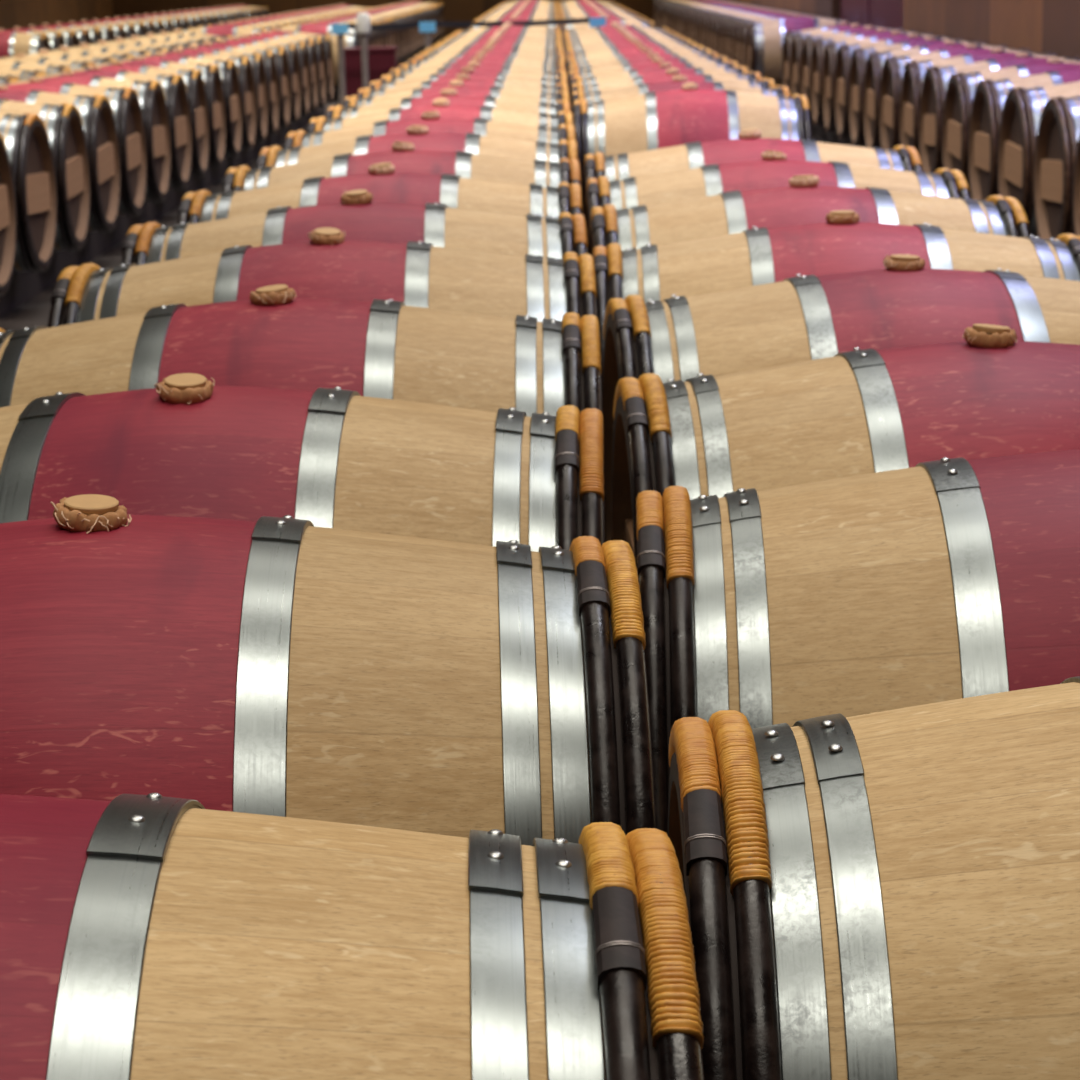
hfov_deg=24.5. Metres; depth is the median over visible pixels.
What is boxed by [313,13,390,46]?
wine barrel
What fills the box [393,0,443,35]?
wine barrel
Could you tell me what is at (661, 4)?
wine barrel
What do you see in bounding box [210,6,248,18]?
wine barrel
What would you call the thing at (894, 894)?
wine barrel
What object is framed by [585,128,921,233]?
wine barrel
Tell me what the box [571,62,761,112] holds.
wine barrel
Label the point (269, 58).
wine barrel
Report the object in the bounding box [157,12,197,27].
wine barrel
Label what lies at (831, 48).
wine barrel
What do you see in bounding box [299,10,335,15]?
wine barrel
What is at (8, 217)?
wine barrel
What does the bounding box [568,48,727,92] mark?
wine barrel
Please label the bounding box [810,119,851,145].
rail
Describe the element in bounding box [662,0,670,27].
wine barrel
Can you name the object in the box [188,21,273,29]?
wine barrel
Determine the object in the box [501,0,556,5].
wine barrel
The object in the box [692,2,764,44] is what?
wine barrel
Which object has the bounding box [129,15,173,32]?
wine barrel
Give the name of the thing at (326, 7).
wine barrel
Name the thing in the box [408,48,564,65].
wine barrel
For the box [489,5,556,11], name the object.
wine barrel
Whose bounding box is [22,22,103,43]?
wine barrel
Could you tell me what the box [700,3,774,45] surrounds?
wine barrel
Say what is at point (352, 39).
wine barrel
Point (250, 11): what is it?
wine barrel
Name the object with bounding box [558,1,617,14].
wine barrel
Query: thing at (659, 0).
wine barrel
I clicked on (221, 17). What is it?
wine barrel
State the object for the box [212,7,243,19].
wine barrel
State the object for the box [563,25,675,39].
wine barrel
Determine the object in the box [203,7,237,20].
wine barrel
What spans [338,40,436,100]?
rail
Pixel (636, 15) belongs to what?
wine barrel
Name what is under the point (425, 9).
wine barrel
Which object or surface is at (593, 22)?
barrier post
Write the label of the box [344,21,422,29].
belt
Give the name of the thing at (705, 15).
wine barrel
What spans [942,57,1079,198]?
wine barrel
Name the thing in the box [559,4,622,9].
wine barrel
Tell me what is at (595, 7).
wine barrel
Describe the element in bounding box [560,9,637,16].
wine barrel
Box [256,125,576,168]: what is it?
wine barrel
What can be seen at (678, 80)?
wine barrel
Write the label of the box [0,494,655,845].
wine barrel
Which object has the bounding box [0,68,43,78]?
wine barrel
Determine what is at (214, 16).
wine barrel
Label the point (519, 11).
wine barrel
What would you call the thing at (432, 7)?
wine barrel
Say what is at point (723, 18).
wine barrel
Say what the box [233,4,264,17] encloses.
wine barrel
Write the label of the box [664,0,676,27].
wine barrel
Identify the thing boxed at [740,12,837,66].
wine barrel
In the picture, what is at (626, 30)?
wine barrel
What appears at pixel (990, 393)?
wine barrel
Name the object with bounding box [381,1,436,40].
wine barrel
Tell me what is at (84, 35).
wine barrel
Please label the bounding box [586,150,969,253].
wine barrel
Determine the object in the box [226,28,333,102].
wine barrel
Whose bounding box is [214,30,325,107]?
wine barrel
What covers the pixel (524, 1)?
wine barrel
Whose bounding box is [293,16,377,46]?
wine barrel
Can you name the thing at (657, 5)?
wine barrel
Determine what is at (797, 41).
wine barrel
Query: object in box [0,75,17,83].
wine barrel
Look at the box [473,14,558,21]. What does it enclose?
wine barrel
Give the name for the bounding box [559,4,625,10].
wine barrel
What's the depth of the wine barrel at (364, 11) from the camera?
33.60 m
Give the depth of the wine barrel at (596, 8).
31.06 m
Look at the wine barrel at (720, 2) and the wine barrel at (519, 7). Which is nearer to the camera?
the wine barrel at (519, 7)
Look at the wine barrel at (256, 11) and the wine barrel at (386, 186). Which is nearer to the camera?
the wine barrel at (386, 186)
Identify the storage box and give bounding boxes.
[344,46,397,96]
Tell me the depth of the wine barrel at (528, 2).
38.50 m
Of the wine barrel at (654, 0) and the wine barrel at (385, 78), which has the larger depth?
the wine barrel at (654, 0)
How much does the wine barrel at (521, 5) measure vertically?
0.730 m
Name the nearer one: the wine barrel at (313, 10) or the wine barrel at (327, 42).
the wine barrel at (327, 42)
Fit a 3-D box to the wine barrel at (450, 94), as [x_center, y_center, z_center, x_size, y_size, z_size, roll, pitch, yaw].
[-0.350,-1.418,9.856,0.951,0.743,0.719,-1,14,1]
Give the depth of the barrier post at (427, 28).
24.41 m
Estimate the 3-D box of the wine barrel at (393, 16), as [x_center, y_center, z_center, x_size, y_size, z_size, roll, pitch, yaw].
[-2.365,-6.625,32.942,0.950,0.731,0.705,-1,13,0]
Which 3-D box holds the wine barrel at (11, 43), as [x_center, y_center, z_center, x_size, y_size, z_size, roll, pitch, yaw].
[-5.648,-5.005,26.171,0.950,0.740,0.714,-1,14,1]
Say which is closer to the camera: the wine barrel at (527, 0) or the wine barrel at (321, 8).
the wine barrel at (321, 8)
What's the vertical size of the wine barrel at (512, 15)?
0.730 m
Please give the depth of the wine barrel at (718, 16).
28.55 m
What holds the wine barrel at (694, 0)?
on the rail
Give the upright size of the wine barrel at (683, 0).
0.730 m
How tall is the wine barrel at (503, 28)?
0.730 m
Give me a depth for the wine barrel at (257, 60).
17.57 m
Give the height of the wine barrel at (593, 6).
0.730 m
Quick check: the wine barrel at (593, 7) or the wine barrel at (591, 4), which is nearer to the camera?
the wine barrel at (593, 7)
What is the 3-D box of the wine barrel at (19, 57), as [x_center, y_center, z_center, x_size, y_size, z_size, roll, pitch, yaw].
[-3.453,-2.885,16.648,0.950,0.736,0.711,-1,13,1]
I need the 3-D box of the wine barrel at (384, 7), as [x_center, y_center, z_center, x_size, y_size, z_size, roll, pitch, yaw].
[-2.343,-7.695,37.631,0.950,0.748,0.722,-1,11,1]
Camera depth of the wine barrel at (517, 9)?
31.02 m
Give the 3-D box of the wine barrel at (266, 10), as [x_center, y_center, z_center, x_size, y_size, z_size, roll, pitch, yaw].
[-5.541,-9.628,46.441,0.950,0.740,0.714,-1,12,0]
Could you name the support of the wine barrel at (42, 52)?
on the rail
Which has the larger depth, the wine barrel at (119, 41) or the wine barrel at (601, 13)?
the wine barrel at (601, 13)
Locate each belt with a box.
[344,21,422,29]
[431,17,592,26]
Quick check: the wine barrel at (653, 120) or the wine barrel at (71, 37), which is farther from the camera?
the wine barrel at (71, 37)
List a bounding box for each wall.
[0,0,113,30]
[113,0,653,39]
[726,0,1079,57]
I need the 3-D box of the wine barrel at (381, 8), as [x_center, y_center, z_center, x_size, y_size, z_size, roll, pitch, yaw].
[-2.347,-7.518,36.855,0.950,0.739,0.713,-1,14,0]
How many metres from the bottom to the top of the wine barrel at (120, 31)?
0.730 m
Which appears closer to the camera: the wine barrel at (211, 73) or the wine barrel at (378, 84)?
the wine barrel at (378, 84)
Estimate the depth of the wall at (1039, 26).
16.75 m
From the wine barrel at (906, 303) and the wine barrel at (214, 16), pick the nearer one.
the wine barrel at (906, 303)
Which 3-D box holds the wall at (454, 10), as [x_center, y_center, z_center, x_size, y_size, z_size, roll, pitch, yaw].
[-2.785,-12.358,50.634,11.950,4.300,0.200,-1,13,1]
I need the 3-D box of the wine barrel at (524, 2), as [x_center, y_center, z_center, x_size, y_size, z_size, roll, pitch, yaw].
[-0.205,-7.808,37.869,0.950,0.744,0.718,-1,14,0]
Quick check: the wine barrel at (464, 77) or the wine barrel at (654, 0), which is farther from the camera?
the wine barrel at (654, 0)
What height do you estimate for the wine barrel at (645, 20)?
0.731 m
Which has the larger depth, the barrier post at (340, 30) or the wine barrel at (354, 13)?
the wine barrel at (354, 13)
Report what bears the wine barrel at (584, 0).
on the rail
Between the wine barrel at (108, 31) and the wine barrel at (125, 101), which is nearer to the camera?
the wine barrel at (125, 101)
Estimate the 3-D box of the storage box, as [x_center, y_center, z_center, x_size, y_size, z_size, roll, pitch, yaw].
[-1.710,-4.662,25.101,0.550,0.592,0.430,-1,13,1]
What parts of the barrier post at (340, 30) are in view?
sign plate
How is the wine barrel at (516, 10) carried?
on the rail
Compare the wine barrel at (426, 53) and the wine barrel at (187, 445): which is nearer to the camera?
the wine barrel at (187, 445)
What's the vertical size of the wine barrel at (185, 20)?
0.744 m
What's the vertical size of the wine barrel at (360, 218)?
0.742 m
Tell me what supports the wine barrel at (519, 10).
on the rail
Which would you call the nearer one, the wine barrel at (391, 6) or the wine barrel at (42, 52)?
the wine barrel at (42, 52)
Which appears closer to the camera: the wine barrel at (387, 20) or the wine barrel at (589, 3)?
the wine barrel at (387, 20)
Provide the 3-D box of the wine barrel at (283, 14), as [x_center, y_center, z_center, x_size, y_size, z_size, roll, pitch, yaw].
[-3.370,-6.615,33.000,0.950,0.730,0.703,-1,13,1]
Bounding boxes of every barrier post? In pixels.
[327,24,347,110]
[356,13,370,88]
[419,22,435,50]
[589,18,605,27]
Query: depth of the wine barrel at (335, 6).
40.65 m
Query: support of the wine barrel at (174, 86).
on the rail
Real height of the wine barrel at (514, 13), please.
0.746 m
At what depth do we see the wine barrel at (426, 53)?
16.57 m
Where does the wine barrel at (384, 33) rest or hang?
on the rail
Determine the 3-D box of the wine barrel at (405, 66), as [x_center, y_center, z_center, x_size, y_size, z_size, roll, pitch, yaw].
[-0.329,-2.462,14.432,0.951,0.739,0.716,-1,12,0]
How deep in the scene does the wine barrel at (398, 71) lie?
13.52 m
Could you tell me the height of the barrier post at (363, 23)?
0.950 m
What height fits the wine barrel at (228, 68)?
0.748 m
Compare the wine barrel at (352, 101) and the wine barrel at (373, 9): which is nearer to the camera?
the wine barrel at (352, 101)
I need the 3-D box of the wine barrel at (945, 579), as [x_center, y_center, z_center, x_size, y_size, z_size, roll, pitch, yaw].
[0.578,0.248,2.541,0.954,0.724,0.703,-1,13,3]
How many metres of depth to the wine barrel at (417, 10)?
38.35 m
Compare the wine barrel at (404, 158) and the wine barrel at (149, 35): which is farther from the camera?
the wine barrel at (149, 35)
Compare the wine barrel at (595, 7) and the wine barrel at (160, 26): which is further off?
the wine barrel at (160, 26)
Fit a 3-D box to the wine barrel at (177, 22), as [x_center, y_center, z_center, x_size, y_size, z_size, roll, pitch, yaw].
[-5.601,-7.136,35.513,0.950,0.730,0.703,-1,13,0]
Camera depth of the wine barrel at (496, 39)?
17.32 m
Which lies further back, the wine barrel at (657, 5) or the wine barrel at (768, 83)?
the wine barrel at (657, 5)
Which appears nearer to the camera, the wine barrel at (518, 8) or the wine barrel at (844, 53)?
the wine barrel at (844, 53)
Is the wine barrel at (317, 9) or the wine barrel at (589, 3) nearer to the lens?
the wine barrel at (589, 3)
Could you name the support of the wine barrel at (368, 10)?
on the rail
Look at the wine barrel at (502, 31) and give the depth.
19.62 m
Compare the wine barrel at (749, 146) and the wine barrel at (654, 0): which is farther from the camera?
the wine barrel at (654, 0)
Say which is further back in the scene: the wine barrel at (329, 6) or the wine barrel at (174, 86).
the wine barrel at (329, 6)
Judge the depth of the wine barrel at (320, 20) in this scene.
27.41 m
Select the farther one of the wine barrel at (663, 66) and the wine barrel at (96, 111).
the wine barrel at (663, 66)
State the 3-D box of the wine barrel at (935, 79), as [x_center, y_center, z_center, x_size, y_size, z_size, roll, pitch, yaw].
[2.431,-2.091,12.567,0.954,0.726,0.703,-1,13,0]
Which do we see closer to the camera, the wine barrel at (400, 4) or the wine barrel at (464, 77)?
the wine barrel at (464, 77)
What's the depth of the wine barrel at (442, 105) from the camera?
8.93 m
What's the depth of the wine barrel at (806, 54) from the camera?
18.61 m
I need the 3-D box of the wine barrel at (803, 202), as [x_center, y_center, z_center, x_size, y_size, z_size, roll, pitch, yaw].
[0.598,-0.460,5.636,0.951,0.735,0.710,-1,13,0]
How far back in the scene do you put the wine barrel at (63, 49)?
18.04 m
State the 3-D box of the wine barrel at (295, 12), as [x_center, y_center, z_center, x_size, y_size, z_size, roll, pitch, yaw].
[-3.366,-6.971,34.561,0.950,0.751,0.726,-1,11,0]
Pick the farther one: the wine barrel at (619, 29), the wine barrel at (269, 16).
the wine barrel at (269, 16)
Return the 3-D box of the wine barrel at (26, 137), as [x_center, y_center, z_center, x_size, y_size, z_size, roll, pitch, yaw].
[-2.479,-1.395,10.016,0.951,0.727,0.704,-1,13,1]
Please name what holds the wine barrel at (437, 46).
on the rail
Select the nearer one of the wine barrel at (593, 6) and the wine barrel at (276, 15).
the wine barrel at (276, 15)
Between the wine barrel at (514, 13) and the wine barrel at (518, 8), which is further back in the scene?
the wine barrel at (518, 8)
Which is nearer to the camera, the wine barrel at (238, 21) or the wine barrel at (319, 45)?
the wine barrel at (319, 45)
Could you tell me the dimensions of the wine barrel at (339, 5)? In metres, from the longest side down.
0.950 x 0.748 x 0.722 m
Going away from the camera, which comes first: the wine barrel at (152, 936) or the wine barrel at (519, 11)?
the wine barrel at (152, 936)
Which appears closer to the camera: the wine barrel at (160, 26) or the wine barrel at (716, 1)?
the wine barrel at (160, 26)
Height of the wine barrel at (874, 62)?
0.725 m
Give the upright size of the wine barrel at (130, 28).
0.732 m
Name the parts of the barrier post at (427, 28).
sign plate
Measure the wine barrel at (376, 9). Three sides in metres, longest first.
0.950 x 0.748 x 0.722 m
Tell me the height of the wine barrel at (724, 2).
0.744 m
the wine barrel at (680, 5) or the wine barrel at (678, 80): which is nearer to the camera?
the wine barrel at (678, 80)
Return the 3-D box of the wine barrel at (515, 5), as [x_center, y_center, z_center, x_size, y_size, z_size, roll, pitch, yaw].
[-0.213,-7.636,37.117,0.950,0.730,0.703,-1,13,1]
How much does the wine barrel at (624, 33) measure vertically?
0.732 m
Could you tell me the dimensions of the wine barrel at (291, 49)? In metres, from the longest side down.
0.950 x 0.747 x 0.721 m
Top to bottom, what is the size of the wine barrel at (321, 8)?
0.750 m
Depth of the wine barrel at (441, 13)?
46.10 m
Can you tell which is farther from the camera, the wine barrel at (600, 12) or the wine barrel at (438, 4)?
the wine barrel at (438, 4)
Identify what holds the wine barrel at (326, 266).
on the rail
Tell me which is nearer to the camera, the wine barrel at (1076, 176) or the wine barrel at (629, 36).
the wine barrel at (1076, 176)
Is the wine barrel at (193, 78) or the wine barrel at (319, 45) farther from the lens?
the wine barrel at (319, 45)
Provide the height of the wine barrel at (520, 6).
0.743 m
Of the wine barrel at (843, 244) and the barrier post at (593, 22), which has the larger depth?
the barrier post at (593, 22)
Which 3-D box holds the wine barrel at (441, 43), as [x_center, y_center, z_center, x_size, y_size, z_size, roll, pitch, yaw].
[-0.305,-3.501,18.983,0.950,0.730,0.703,-1,13,1]
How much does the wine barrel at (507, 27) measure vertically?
0.730 m
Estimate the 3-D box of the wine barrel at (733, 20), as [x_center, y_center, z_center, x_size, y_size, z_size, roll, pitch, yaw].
[2.503,-5.239,26.358,0.950,0.730,0.704,-1,13,1]
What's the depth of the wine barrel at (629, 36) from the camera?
17.96 m
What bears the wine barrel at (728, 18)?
on the rail
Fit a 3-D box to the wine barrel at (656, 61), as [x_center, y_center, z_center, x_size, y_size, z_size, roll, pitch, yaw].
[0.637,-2.232,13.411,0.951,0.727,0.704,-1,13,0]
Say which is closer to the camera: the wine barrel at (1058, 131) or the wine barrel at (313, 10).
the wine barrel at (1058, 131)
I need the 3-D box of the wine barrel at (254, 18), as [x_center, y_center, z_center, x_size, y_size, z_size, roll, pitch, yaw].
[-3.387,-5.900,29.865,0.950,0.740,0.714,-1,14,0]
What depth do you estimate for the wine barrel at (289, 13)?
33.67 m
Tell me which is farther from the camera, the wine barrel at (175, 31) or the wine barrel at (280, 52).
the wine barrel at (175, 31)
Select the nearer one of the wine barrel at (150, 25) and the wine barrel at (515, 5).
the wine barrel at (150, 25)
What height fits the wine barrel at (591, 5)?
0.734 m
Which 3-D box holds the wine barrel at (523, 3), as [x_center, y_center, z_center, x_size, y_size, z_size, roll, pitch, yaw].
[-0.210,-7.468,36.377,0.950,0.745,0.719,-1,14,0]
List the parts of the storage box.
lid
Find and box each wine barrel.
[0,28,51,56]
[0,46,130,59]
[0,53,91,68]
[0,61,68,73]
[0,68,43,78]
[0,71,170,202]
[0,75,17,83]
[0,85,119,232]
[0,99,89,251]
[0,113,56,272]
[0,133,16,296]
[0,284,604,522]
[0,373,604,551]
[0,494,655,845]
[0,793,703,1079]
[2,49,112,63]
[2,77,146,216]
[3,27,65,49]
[6,65,191,189]
[21,25,79,47]
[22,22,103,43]
[24,43,147,55]
[34,60,208,178]
[35,24,91,44]
[47,227,596,327]
[48,40,163,52]
[60,56,225,167]
[62,21,115,41]
[71,38,177,49]
[75,20,126,38]
[85,52,241,158]
[89,19,136,37]
[90,35,190,46]
[96,33,203,43]
[99,18,146,36]
[107,48,255,149]
[110,17,156,34]
[112,31,215,40]
[120,15,165,33]
[121,189,586,264]
[125,45,267,142]
[126,29,226,38]
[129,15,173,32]
[139,14,182,29]
[143,42,278,135]
[148,13,189,29]
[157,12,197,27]
[160,39,290,128]
[166,11,204,26]
[174,10,211,25]
[176,36,300,122]
[177,162,581,223]
[180,22,266,35]
[182,9,224,22]
[184,10,218,24]
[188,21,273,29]
[190,34,309,117]
[195,8,231,21]
[198,20,281,27]
[202,32,317,111]
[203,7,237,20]
[207,18,288,25]
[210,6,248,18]
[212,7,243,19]
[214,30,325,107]
[216,17,296,24]
[221,6,253,18]
[223,141,580,191]
[225,16,302,22]
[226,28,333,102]
[229,5,258,16]
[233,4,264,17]
[234,15,307,21]
[240,4,268,16]
[244,14,314,20]
[251,13,320,19]
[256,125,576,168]
[259,12,325,18]
[271,20,360,87]
[279,19,367,44]
[281,9,344,14]
[284,111,574,148]
[286,17,372,46]
[287,8,348,13]
[293,7,352,12]
[293,11,330,16]
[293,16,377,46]
[299,6,357,11]
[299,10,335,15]
[300,15,382,46]
[304,6,360,10]
[305,9,339,14]
[307,14,386,46]
[307,98,572,132]
[309,5,362,9]
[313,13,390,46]
[319,12,394,46]
[324,11,398,62]
[326,88,570,119]
[330,10,401,61]
[335,9,405,59]
[338,4,367,8]
[339,8,408,57]
[343,80,568,107]
[344,8,411,55]
[349,7,414,53]
[353,6,417,52]
[357,6,420,50]
[358,73,567,97]
[361,5,422,48]
[364,4,424,46]
[368,4,426,21]
[369,66,566,89]
[372,3,429,21]
[375,2,432,42]
[378,2,434,41]
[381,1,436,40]
[381,61,566,81]
[384,1,438,39]
[387,0,440,38]
[390,0,442,37]
[390,56,564,75]
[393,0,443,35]
[399,51,563,69]
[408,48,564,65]
[415,44,563,59]
[420,40,562,55]
[426,37,561,51]
[432,34,561,48]
[436,32,560,45]
[441,30,560,42]
[445,27,560,39]
[450,26,561,41]
[453,24,559,35]
[456,22,560,32]
[468,16,559,29]
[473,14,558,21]
[475,13,558,20]
[477,11,558,19]
[479,10,558,18]
[480,10,557,17]
[482,9,557,15]
[484,8,557,14]
[484,15,540,21]
[485,7,557,13]
[487,6,557,12]
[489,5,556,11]
[490,5,557,11]
[491,4,557,10]
[493,5,556,8]
[495,2,553,7]
[495,3,557,9]
[496,2,556,7]
[497,1,554,6]
[498,0,556,5]
[500,1,555,4]
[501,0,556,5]
[558,0,613,4]
[558,0,614,5]
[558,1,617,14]
[559,1,617,6]
[559,2,621,8]
[559,3,623,8]
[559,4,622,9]
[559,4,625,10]
[559,5,627,18]
[559,7,631,15]
[560,2,620,7]
[560,6,629,13]
[560,7,633,14]
[560,8,635,15]
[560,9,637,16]
[560,10,639,17]
[560,11,641,30]
[561,16,653,47]
[563,22,667,33]
[563,23,670,51]
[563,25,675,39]
[564,12,644,18]
[564,27,679,40]
[564,29,684,45]
[564,32,690,55]
[565,34,695,70]
[566,37,702,52]
[566,41,710,71]
[567,45,717,84]
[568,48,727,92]
[569,53,737,71]
[569,57,747,108]
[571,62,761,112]
[572,68,774,113]
[572,75,789,126]
[574,82,811,217]
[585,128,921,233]
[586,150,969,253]
[587,13,646,19]
[590,175,1029,256]
[593,210,1079,394]
[600,14,649,21]
[602,254,1079,541]
[611,324,1079,573]
[636,449,1079,833]
[653,0,654,27]
[655,0,656,27]
[656,0,658,28]
[659,0,660,28]
[660,0,664,27]
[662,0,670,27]
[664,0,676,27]
[666,0,724,29]
[667,676,1079,1079]
[669,0,727,29]
[671,0,730,31]
[674,0,734,32]
[676,0,738,34]
[678,0,742,35]
[681,0,746,36]
[684,0,750,38]
[687,1,755,38]
[689,1,759,42]
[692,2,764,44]
[696,3,769,45]
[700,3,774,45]
[703,4,780,48]
[707,5,786,50]
[711,6,792,52]
[715,7,798,55]
[720,8,806,56]
[725,9,813,59]
[730,10,821,60]
[735,11,829,65]
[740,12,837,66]
[746,14,847,86]
[782,21,903,97]
[791,23,916,96]
[801,25,932,120]
[811,28,947,126]
[823,30,965,133]
[835,34,985,141]
[849,37,1007,147]
[863,40,1031,147]
[879,43,1057,149]
[899,47,1079,155]
[919,52,1079,172]
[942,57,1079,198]
[968,69,1079,200]
[997,81,1079,237]
[1033,96,1079,239]
[1072,133,1079,235]
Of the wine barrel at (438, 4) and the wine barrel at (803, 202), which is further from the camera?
the wine barrel at (438, 4)
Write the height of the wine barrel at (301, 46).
0.730 m
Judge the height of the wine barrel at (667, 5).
0.730 m
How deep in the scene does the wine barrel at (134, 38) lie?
21.12 m
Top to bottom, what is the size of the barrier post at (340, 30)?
0.845 m
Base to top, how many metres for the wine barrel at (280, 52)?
0.730 m
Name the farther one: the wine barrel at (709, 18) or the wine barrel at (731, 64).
the wine barrel at (709, 18)
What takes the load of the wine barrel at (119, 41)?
on the rail
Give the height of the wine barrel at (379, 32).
0.739 m
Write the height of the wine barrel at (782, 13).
0.734 m
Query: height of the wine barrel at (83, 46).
0.730 m
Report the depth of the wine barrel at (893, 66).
13.97 m
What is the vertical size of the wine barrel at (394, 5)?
0.734 m
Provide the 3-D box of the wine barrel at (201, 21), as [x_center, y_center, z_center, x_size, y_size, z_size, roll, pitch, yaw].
[-5.587,-7.667,37.841,0.950,0.742,0.716,-1,12,0]
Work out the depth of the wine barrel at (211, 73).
15.27 m
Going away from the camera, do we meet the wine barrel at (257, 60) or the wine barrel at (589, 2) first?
the wine barrel at (257, 60)
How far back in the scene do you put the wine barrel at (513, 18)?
25.68 m
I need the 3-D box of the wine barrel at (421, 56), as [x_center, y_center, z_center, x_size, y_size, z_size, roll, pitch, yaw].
[-0.314,-2.808,15.949,0.951,0.728,0.704,-1,13,0]
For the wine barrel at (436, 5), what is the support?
on the rail at (418, 52)
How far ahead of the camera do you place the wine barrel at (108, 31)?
29.89 m
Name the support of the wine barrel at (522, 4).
on the rail
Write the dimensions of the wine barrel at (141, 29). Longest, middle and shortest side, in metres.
0.950 x 0.748 x 0.722 m
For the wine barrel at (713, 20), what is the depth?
29.37 m
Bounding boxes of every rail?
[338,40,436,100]
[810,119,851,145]
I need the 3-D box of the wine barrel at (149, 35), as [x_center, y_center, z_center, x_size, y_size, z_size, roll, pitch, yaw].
[-3.430,-4.116,22.042,0.950,0.740,0.714,-1,14,1]
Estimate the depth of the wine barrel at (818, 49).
17.84 m
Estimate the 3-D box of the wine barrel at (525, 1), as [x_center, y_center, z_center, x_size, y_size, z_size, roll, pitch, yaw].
[-0.202,-8.148,39.362,0.950,0.748,0.722,-1,11,0]
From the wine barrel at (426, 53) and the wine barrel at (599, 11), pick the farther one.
the wine barrel at (599, 11)
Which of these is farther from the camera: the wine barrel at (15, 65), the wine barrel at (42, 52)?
the wine barrel at (42, 52)
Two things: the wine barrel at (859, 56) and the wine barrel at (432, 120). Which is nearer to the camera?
the wine barrel at (432, 120)
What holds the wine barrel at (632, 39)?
on the rail
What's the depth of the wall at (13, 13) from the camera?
44.48 m
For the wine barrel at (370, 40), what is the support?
on the rail at (418, 52)
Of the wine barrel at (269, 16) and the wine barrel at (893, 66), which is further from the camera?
the wine barrel at (269, 16)
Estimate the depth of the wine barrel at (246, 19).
28.96 m
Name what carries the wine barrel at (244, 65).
on the rail
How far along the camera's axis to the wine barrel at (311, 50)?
21.41 m
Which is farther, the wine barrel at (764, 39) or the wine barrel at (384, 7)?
the wine barrel at (384, 7)
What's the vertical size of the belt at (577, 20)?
0.070 m
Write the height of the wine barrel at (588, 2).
0.734 m
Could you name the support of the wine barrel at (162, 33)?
on the rail
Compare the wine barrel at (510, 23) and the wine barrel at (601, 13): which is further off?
the wine barrel at (601, 13)
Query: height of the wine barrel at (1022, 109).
0.746 m
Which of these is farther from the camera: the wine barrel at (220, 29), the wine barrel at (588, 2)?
the wine barrel at (588, 2)
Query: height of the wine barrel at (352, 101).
0.738 m
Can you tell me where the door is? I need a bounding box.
[840,0,902,28]
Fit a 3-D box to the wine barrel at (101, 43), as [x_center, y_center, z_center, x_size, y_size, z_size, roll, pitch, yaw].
[-3.443,-3.586,19.719,0.950,0.732,0.706,-1,13,1]
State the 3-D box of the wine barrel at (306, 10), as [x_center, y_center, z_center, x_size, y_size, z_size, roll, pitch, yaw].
[-3.359,-7.324,36.108,0.950,0.730,0.703,-1,13,1]
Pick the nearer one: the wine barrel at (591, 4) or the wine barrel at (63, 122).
the wine barrel at (63, 122)
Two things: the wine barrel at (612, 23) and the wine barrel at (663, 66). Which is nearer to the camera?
the wine barrel at (663, 66)
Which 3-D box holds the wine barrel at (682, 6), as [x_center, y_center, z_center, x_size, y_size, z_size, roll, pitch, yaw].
[2.550,-7.541,36.451,0.950,0.730,0.704,-1,13,0]
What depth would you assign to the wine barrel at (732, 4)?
32.43 m
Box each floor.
[0,39,826,331]
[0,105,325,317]
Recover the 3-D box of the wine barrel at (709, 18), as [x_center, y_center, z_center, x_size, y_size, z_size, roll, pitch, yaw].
[2.522,-6.122,30.231,0.950,0.736,0.710,-1,12,0]
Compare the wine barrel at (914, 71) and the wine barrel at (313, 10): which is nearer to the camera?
the wine barrel at (914, 71)
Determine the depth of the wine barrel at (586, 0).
40.20 m
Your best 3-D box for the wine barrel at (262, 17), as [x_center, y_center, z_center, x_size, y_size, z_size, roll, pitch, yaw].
[-3.386,-6.077,30.643,0.950,0.737,0.711,-1,12,0]
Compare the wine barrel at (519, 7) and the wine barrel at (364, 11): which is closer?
the wine barrel at (519, 7)
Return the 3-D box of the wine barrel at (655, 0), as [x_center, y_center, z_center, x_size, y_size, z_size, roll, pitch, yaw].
[2.599,-9.668,45.780,0.950,0.730,0.703,-1,13,1]
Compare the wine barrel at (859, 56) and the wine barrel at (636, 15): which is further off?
the wine barrel at (636, 15)
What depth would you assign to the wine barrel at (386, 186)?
5.86 m
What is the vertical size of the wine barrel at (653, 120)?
0.728 m
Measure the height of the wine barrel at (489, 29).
0.730 m
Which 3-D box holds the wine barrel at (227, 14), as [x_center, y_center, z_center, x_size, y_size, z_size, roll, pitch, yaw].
[-5.571,-8.381,40.975,0.950,0.743,0.717,-1,12,0]
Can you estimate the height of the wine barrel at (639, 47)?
0.724 m
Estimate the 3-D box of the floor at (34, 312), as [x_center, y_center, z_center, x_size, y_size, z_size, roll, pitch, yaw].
[-2.871,-4.133,24.458,12.350,0.100,54.900,-1,13,1]
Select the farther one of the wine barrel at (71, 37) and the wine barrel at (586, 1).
the wine barrel at (586, 1)
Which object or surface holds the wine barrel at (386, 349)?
on the rail
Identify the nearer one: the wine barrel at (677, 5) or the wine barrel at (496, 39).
the wine barrel at (496, 39)
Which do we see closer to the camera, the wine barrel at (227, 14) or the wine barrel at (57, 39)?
the wine barrel at (57, 39)
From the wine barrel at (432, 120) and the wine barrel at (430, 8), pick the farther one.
the wine barrel at (430, 8)
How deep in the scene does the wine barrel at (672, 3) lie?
39.44 m
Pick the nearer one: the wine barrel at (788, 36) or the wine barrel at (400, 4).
the wine barrel at (788, 36)
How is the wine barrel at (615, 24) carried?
on the rail
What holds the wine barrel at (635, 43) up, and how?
on the rail
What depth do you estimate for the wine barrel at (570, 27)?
25.67 m

